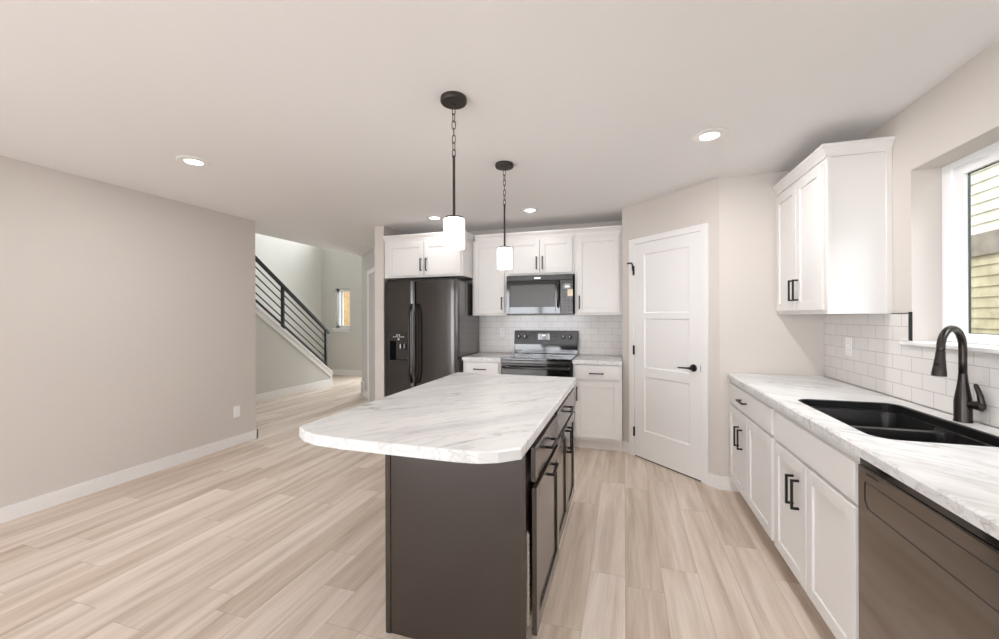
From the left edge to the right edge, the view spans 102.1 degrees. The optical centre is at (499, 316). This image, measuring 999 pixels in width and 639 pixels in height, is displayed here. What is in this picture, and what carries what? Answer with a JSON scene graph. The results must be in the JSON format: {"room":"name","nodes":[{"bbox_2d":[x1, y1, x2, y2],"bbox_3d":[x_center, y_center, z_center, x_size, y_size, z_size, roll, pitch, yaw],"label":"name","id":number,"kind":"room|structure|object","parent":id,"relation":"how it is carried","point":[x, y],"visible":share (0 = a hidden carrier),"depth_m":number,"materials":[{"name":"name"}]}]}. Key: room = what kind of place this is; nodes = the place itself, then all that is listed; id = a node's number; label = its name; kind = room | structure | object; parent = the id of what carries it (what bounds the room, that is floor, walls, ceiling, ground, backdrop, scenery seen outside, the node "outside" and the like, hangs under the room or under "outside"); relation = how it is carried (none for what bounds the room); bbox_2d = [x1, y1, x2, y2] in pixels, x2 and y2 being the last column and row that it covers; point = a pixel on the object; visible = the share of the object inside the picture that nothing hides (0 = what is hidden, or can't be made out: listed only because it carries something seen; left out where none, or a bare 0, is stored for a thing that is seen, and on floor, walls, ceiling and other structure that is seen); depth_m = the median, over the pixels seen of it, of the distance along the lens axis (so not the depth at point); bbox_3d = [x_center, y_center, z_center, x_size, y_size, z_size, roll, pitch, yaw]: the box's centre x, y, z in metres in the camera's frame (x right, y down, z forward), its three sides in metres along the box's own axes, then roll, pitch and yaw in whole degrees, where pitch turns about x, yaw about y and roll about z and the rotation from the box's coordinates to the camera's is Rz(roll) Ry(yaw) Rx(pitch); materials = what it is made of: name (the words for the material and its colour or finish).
{"room":"kitchen","nodes":[
{"label":"kitchen","id":0,"kind":"room"},
{"bbox_2d":[0,156,255,507],"bbox_3d":[-3.738,0.150,1.534,0.130,2.440,6.320,0,0,17],"label":"wall","id":1,"kind":"structure","parent":0,"point":[128,316],"depth_m":3.25,"materials":[{"name":"grey paint"}]},
{"bbox_2d":[0,429,257,523],"bbox_3d":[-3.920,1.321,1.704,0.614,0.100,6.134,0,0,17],"label":"baseboard","id":2,"kind":"structure","parent":1,"relation":"attached to","point":[13,511],"depth_m":3.25,"materials":[{"name":"white paint"}]},
{"bbox_2d":[233,405,239,417],"bbox_3d":[-2.804,1.012,4.308,0.008,0.120,0.074,0,0,17],"label":"wall outlet","id":3,"kind":"object","parent":1,"relation":"attached to","point":[236,409],"visible":1,"depth_m":4.30,"materials":[{"name":"white plastic"}]},
{"bbox_2d":[255,233,321,361],"bbox_3d":[-5.011,-1.226,7.580,0.150,5.200,4.480,0,0,17],"label":"wall","id":4,"kind":"structure","parent":0,"point":[298,266],"depth_m":8.88,"materials":[{"name":"grey paint"}]},
{"bbox_2d":[256,314,330,394],"bbox_3d":[-3.936,0.060,6.592,0.120,2.622,3.225,0,0,17],"label":"wall","id":5,"kind":"structure","parent":0,"point":[279,364],"depth_m":6.89,"materials":[{"name":"grey paint"}]},
{"bbox_2d":[256,379,330,401],"bbox_3d":[-3.868,1.310,6.570,0.014,0.120,3.220,0,0,17],"label":"baseboard","id":6,"kind":"structure","parent":5,"relation":"attached to","point":[287,391],"depth_m":7.14,"materials":[{"name":"white paint"}]},
{"bbox_2d":[255,304,332,384],"bbox_3d":[-3.930,0.045,6.611,0.180,2.652,3.265,0,0,17],"label":"trim","id":7,"kind":"structure","parent":5,"relation":"attached to","point":[258,311],"depth_m":7.15,"materials":[{"name":"white paint"}]},
{"bbox_2d":[255,255,329,366],"bbox_3d":[-3.918,-0.543,6.588,0.060,3.160,3.210,0,0,17],"label":"stair railing","id":8,"kind":"object","parent":7,"relation":"on","point":[267,270],"visible":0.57,"depth_m":7.12,"materials":[{"name":"black metal"}]},
{"bbox_2d":[321,248,361,369],"bbox_3d":[-3.061,-1.232,9.400,2.800,5.200,0.150,0,0,17],"label":"wall","id":9,"kind":"structure","parent":0,"point":[340,270],"depth_m":9.53,"materials":[{"name":"grey paint"}]},
{"bbox_2d":[332,289,350,331],"bbox_3d":[-3.708,-0.155,9.562,0.500,1.020,0.165,0,0,17],"label":"window","id":10,"kind":"structure","parent":9,"relation":"in","point":[341,327],"depth_m":9.61,"materials":[{"name":"white plastic"}]},
{"bbox_2d":[331,369,361,375],"bbox_3d":[-3.640,1.310,9.496,1.320,0.120,0.014,0,0,17],"label":"baseboard","id":11,"kind":"structure","parent":9,"relation":"attached to","point":[335,371],"depth_m":9.47,"materials":[{"name":"white paint"}]},
{"bbox_2d":[362,246,374,401],"bbox_3d":[-1.871,0.143,6.227,0.120,2.440,2.340,0,0,-28],"label":"wall","id":12,"kind":"structure","parent":0,"point":[368,259],"depth_m":6.55,"materials":[{"name":"grey paint"}]},
{"bbox_2d":[361,380,364,394],"bbox_3d":[-2.394,1.238,7.052,0.013,0.215,0.330,0,0,-28],"label":"baseboard","id":13,"kind":"structure","parent":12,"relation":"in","point":[362,382],"depth_m":7.02,"materials":[{"name":"white paint"}]},
{"bbox_2d":[367,267,374,399],"bbox_3d":[-1.997,0.309,6.316,0.020,2.110,0.735,0,0,-28],"label":"trim","id":14,"kind":"structure","parent":12,"relation":"attached to","point":[369,272],"depth_m":6.59,"materials":[{"name":"white paint"}]},
{"bbox_2d":[375,226,404,399],"bbox_3d":[-1.314,0.142,5.165,0.123,2.440,0.770,0,0,17],"label":"wall","id":15,"kind":"structure","parent":0,"point":[380,231],"depth_m":4.80,"materials":[{"name":"grey paint"}]},
{"bbox_2d":[0,374,835,638],"bbox_3d":[-1.776,1.423,3.378,8.800,0.120,11.000,0,0,17],"label":"floor","id":16,"kind":"structure","parent":0,"point":[277,534],"depth_m":2.29,"materials":[{"name":"brown wood"}]},
{"bbox_2d":[385,278,478,396],"bbox_3d":[-0.802,0.467,4.823,0.905,1.785,0.780,0,0,17],"label":"refrigerator","id":17,"kind":"object","parent":16,"relation":"on","point":[430,324],"visible":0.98,"depth_m":4.52,"materials":[{"name":"grey metal"}]},
{"bbox_2d":[385,414,558,638],"bbox_3d":[-0.070,0.921,1.933,0.688,0.872,0.626,0,0,17],"label":"base cabinet","id":18,"kind":"object","parent":16,"relation":"on","point":[472,550],"visible":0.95,"depth_m":1.65,"materials":[{"name":"brown laminate"}]},
{"bbox_2d":[299,372,575,463],"bbox_3d":[-0.145,0.464,2.257,0.945,0.040,1.754,0,0,17],"label":"countertop","id":19,"kind":"structure","parent":18,"relation":"on","point":[460,417],"depth_m":1.73,"materials":[{"name":"white stone"}]},
{"bbox_2d":[463,360,500,373],"bbox_3d":[-0.108,0.920,4.688,0.443,0.875,0.659,0,0,17],"label":"base cabinet","id":20,"kind":"object","parent":16,"relation":"on","point":[489,367],"visible":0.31,"depth_m":4.40,"materials":[{"name":"white paint"}]},
{"bbox_2d":[462,352,512,361],"bbox_3d":[-0.107,0.462,4.694,0.452,0.038,0.633,0,0,17],"label":"countertop","id":21,"kind":"structure","parent":20,"relation":"on","point":[482,356],"depth_m":4.49,"materials":[{"name":"white stone"}]},
{"bbox_2d":[500,330,578,376],"bbox_3d":[0.457,0.750,4.466,0.754,1.170,0.719,0,0,17],"label":"range","id":22,"kind":"object","parent":16,"relation":"on","point":[561,347],"visible":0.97,"depth_m":4.62,"materials":[{"name":"black metal"}]},
{"bbox_2d":[500,353,577,361],"bbox_3d":[0.451,0.444,4.450,0.750,0.022,0.572,0,0,17],"label":"cooktop","id":23,"kind":"object","parent":22,"relation":"in","point":[515,357],"depth_m":4.28,"materials":[{"name":"grey"}]},
{"bbox_2d":[554,388,574,543],"bbox_3d":[0.140,0.920,2.623,0.666,0.872,0.808,0,0,17],"label":"base cabinet","id":24,"kind":"object","parent":16,"relation":"on","point":[565,412],"visible":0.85,"depth_m":2.48,"materials":[{"name":"brown laminate"}]},
{"bbox_2d":[573,364,622,450],"bbox_3d":[1.066,0.916,4.325,0.481,0.875,0.659,0,0,17],"label":"base cabinet","id":25,"kind":"object","parent":16,"relation":"on","point":[598,396],"visible":0.94,"depth_m":4.05,"materials":[{"name":"white paint"}]},
{"bbox_2d":[572,354,622,364],"bbox_3d":[1.066,0.458,4.330,0.485,0.038,0.633,0,0,17],"label":"countertop","id":26,"kind":"structure","parent":25,"relation":"on","point":[580,359],"depth_m":4.14,"materials":[{"name":"white stone"}]},
{"bbox_2d":[729,380,776,541],"bbox_3d":[1.919,0.913,2.583,0.659,0.875,0.986,0,0,17],"label":"base cabinet","id":27,"kind":"object","parent":16,"relation":"on","point":[751,417],"visible":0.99,"depth_m":2.56,"materials":[{"name":"white paint"}]},
{"bbox_2d":[727,373,998,539],"bbox_3d":[1.627,0.456,1.605,0.632,0.038,3.027,0,0,17],"label":"countertop","id":28,"kind":"structure","parent":27,"relation":"on","point":[962,479],"depth_m":1.33,"materials":[{"name":"white stone"}]},
{"bbox_2d":[798,399,998,446],"bbox_3d":[1.673,0.549,1.741,0.435,0.225,0.742,0,0,17],"label":"sink","id":29,"kind":"object","parent":28,"relation":"in","point":[888,424],"visible":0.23,"depth_m":1.86,"materials":[{"name":"black stone"}]},
{"bbox_2d":[931,325,986,422],"bbox_3d":[1.851,0.236,1.654,0.218,0.401,0.098,0,0,-4],"label":"faucet","id":30,"kind":"object","parent":28,"relation":"on","point":[963,403],"visible":1,"depth_m":1.66,"materials":[{"name":"black metal"}]},
{"bbox_2d":[774,406,995,638],"bbox_3d":[1.650,0.914,1.715,0.659,0.875,0.826,0,0,17],"label":"base cabinet","id":31,"kind":"object","parent":16,"relation":"on","point":[816,477],"visible":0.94,"depth_m":1.69,"materials":[{"name":"white paint"}]},
{"bbox_2d":[858,457,998,638],"bbox_3d":[1.439,0.918,1.024,0.602,0.868,0.599,0,0,17],"label":"dishwasher","id":32,"kind":"object","parent":16,"relation":"on","point":[926,571],"visible":0.77,"depth_m":1.11,"materials":[{"name":"grey metal"}]},
{"bbox_2d":[0,0,998,256],"bbox_3d":[-0.591,-1.171,3.008,6.140,0.180,11.000,0,0,17],"label":"ceiling","id":33,"kind":"structure","parent":0,"point":[324,124],"depth_m":1.95,"materials":[{"name":"white paint"}]},
{"bbox_2d":[176,156,210,166],"bbox_3d":[-2.113,-1.070,2.789,0.196,0.009,0.196,0,0,17],"label":"recessed light","id":34,"kind":"object","parent":33,"relation":"in","point":[189,160],"visible":1,"depth_m":2.77,"materials":[{"name":"white paint"}]},
{"bbox_2d":[426,215,443,219],"bbox_3d":[-0.705,-1.075,4.394,0.196,0.009,0.196,0,0,17],"label":"recessed light","id":35,"kind":"object","parent":33,"relation":"in","point":[431,217],"visible":1,"depth_m":4.36,"materials":[{"name":"white"}]},
{"bbox_2d":[440,91,466,249],"bbox_3d":[-0.226,-0.711,1.997,0.130,0.743,0.130,0,0,17],"label":"pendant light","id":36,"kind":"object","parent":33,"relation":"hanging from","point":[454,225],"visible":1,"depth_m":1.96,"materials":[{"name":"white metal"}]},
{"bbox_2d":[495,160,513,269],"bbox_3d":[0.036,-0.712,2.862,0.130,0.743,0.130,0,0,17],"label":"pendant light","id":37,"kind":"object","parent":33,"relation":"hanging from","point":[504,253],"visible":1,"depth_m":2.83,"materials":[{"name":"white glass"}]},
{"bbox_2d":[520,207,539,212],"bbox_3d":[0.310,-1.079,4.090,0.196,0.009,0.196,0,0,17],"label":"recessed light","id":38,"kind":"object","parent":33,"relation":"in","point":[528,209],"visible":1,"depth_m":4.07,"materials":[{"name":"white"}]},
{"bbox_2d":[691,128,727,142],"bbox_3d":[1.257,-1.082,2.415,0.196,0.009,0.196,0,0,17],"label":"recessed light","id":39,"kind":"object","parent":33,"relation":"in","point":[711,134],"visible":1,"depth_m":2.40,"materials":[{"name":"white"}]},
{"bbox_2d":[463,221,622,393],"bbox_3d":[0.127,0.137,5.043,2.702,2.440,0.150,0,0,17],"label":"wall","id":40,"kind":"structure","parent":0,"point":[612,223],"depth_m":4.83,"materials":[{"name":"grey paint"}]},
{"bbox_2d":[383,231,474,280],"bbox_3d":[-0.785,-0.703,4.896,1.039,0.496,0.659,0,0,17],"label":"upper cabinet","id":41,"kind":"object","parent":40,"relation":"attached to","point":[421,255],"visible":0.9,"depth_m":4.63,"materials":[{"name":"white paint"}]},
{"bbox_2d":[472,233,513,315],"bbox_3d":[-0.076,-0.484,4.823,0.422,0.939,0.379,0,0,17],"label":"upper cabinet","id":42,"kind":"object","parent":40,"relation":"attached to","point":[489,282],"visible":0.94,"depth_m":4.69,"materials":[{"name":"white paint"}]},
{"bbox_2d":[506,228,574,275],"bbox_3d":[0.493,-0.710,4.647,0.766,0.491,0.379,0,0,17],"label":"upper cabinet","id":43,"kind":"object","parent":40,"relation":"attached to","point":[544,252],"visible":0.99,"depth_m":4.49,"materials":[{"name":"white paint"}]},
{"bbox_2d":[506,274,574,313],"bbox_3d":[0.484,-0.245,4.604,0.741,0.430,0.458,0,0,17],"label":"microwave","id":44,"kind":"object","parent":43,"relation":"attached to","point":[555,293],"visible":1,"depth_m":4.43,"materials":[{"name":"black metal"}]},
{"bbox_2d":[480,315,622,354],"bbox_3d":[0.572,0.211,4.822,1.718,0.456,0.009,0,0,17],"label":"backsplash","id":45,"kind":"structure","parent":40,"relation":"attached to","point":[598,334],"depth_m":4.76,"materials":[{"name":"white tile"}]},
{"bbox_2d":[500,327,505,336],"bbox_3d":[0.040,0.192,4.977,0.074,0.120,0.008,0,0,17],"label":"wall outlet","id":46,"kind":"object","parent":45,"relation":"attached to","point":[502,329],"visible":1,"depth_m":4.97,"materials":[{"name":"white plastic"}]},
{"bbox_2d":[574,225,621,314],"bbox_3d":[1.097,-0.488,4.460,0.491,0.939,0.379,0,0,17],"label":"upper cabinet","id":47,"kind":"object","parent":40,"relation":"attached to","point":[598,250],"visible":0.98,"depth_m":4.32,"materials":[{"name":"white paint"}]},
{"bbox_2d":[622,171,825,476],"bbox_3d":[1.764,0.131,3.708,0.620,2.440,2.066,0,0,-30],"label":"wall","id":48,"kind":"structure","parent":0,"point":[747,334],"depth_m":3.13,"materials":[{"name":"grey paint"}]},
{"bbox_2d":[627,223,708,484],"bbox_3d":[1.458,0.299,3.598,0.066,2.105,0.838,0,0,-28],"label":"door","id":49,"kind":"structure","parent":48,"relation":"in","point":[669,311],"depth_m":3.55,"materials":[{"name":"white paint"}]},
{"bbox_2d":[622,441,720,489],"bbox_3d":[1.482,1.302,3.614,0.014,0.100,1.039,0,0,-28],"label":"baseboard","id":50,"kind":"structure","parent":48,"relation":"attached to","point":[713,480],"depth_m":3.21,"materials":[{"name":"white paint"}]},
{"bbox_2d":[720,477,738,491],"bbox_3d":[1.786,1.301,3.136,0.132,0.100,0.014,0,0,17],"label":"baseboard","id":51,"kind":"structure","parent":48,"relation":"attached to","point":[726,483],"depth_m":3.13,"materials":[{"name":"white paint"}]},
{"bbox_2d":[825,39,998,428],"bbox_3d":[1.565,0.132,-0.040,0.200,2.440,6.450,0,0,17],"label":"wall","id":52,"kind":"structure","parent":0,"point":[957,118],"depth_m":2.04,"materials":[{"name":"grey paint"}]},
{"bbox_2d":[772,136,895,314],"bbox_3d":[2.097,-0.497,2.620,0.351,0.962,0.805,0,0,17],"label":"upper cabinet","id":53,"kind":"object","parent":52,"relation":"attached to","point":[834,255],"visible":1,"depth_m":2.29,"materials":[{"name":"white paint"}]},
{"bbox_2d":[824,312,998,427],"bbox_3d":[1.933,0.205,1.510,0.011,0.458,3.028,0,0,17],"label":"backsplash","id":54,"kind":"structure","parent":52,"relation":"attached to","point":[878,362],"depth_m":2.15,"materials":[{"name":"white tile"}]},
{"bbox_2d":[845,337,851,355],"bbox_3d":[2.271,0.194,2.626,0.008,0.120,0.074,0,0,17],"label":"wall outlet","id":55,"kind":"object","parent":54,"relation":"attached to","point":[848,340],"visible":1,"depth_m":2.62,"materials":[{"name":"white plastic"}]},
{"bbox_2d":[899,141,998,353],"bbox_3d":[1.981,-0.302,1.394,0.210,0.895,1.455,0,0,17],"label":"window","id":56,"kind":"structure","parent":52,"relation":"in","point":[956,176],"depth_m":1.94,"materials":[{"name":"white plastic"}]},
{"label":"outside","id":57,"kind":"structure","parent":0,"visible":0},
{"bbox_3d":[0.234,1.756,4.117,30.000,0.200,32.000,0,0,17],"label":"ground","id":58,"kind":"structure","parent":57,"visible":0},
{"bbox_2d":[344,292,349,325],"bbox_3d":[-4.337,0.147,12.194,3.500,3.050,0.130,0,0,17],"label":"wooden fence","id":59,"kind":"object","parent":58,"relation":"on","point":[346,294],"visible":0.02,"depth_m":12.21,"materials":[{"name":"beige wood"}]},
{"bbox_2d":[968,163,998,345],"bbox_3d":[7.664,-1.320,3.906,3.660,5.900,16.000,0,0,17],"label":"neighbor house","id":60,"kind":"structure","parent":58,"relation":"on","point":[984,182],"depth_m":5.12,"materials":[{"name":"beige"}]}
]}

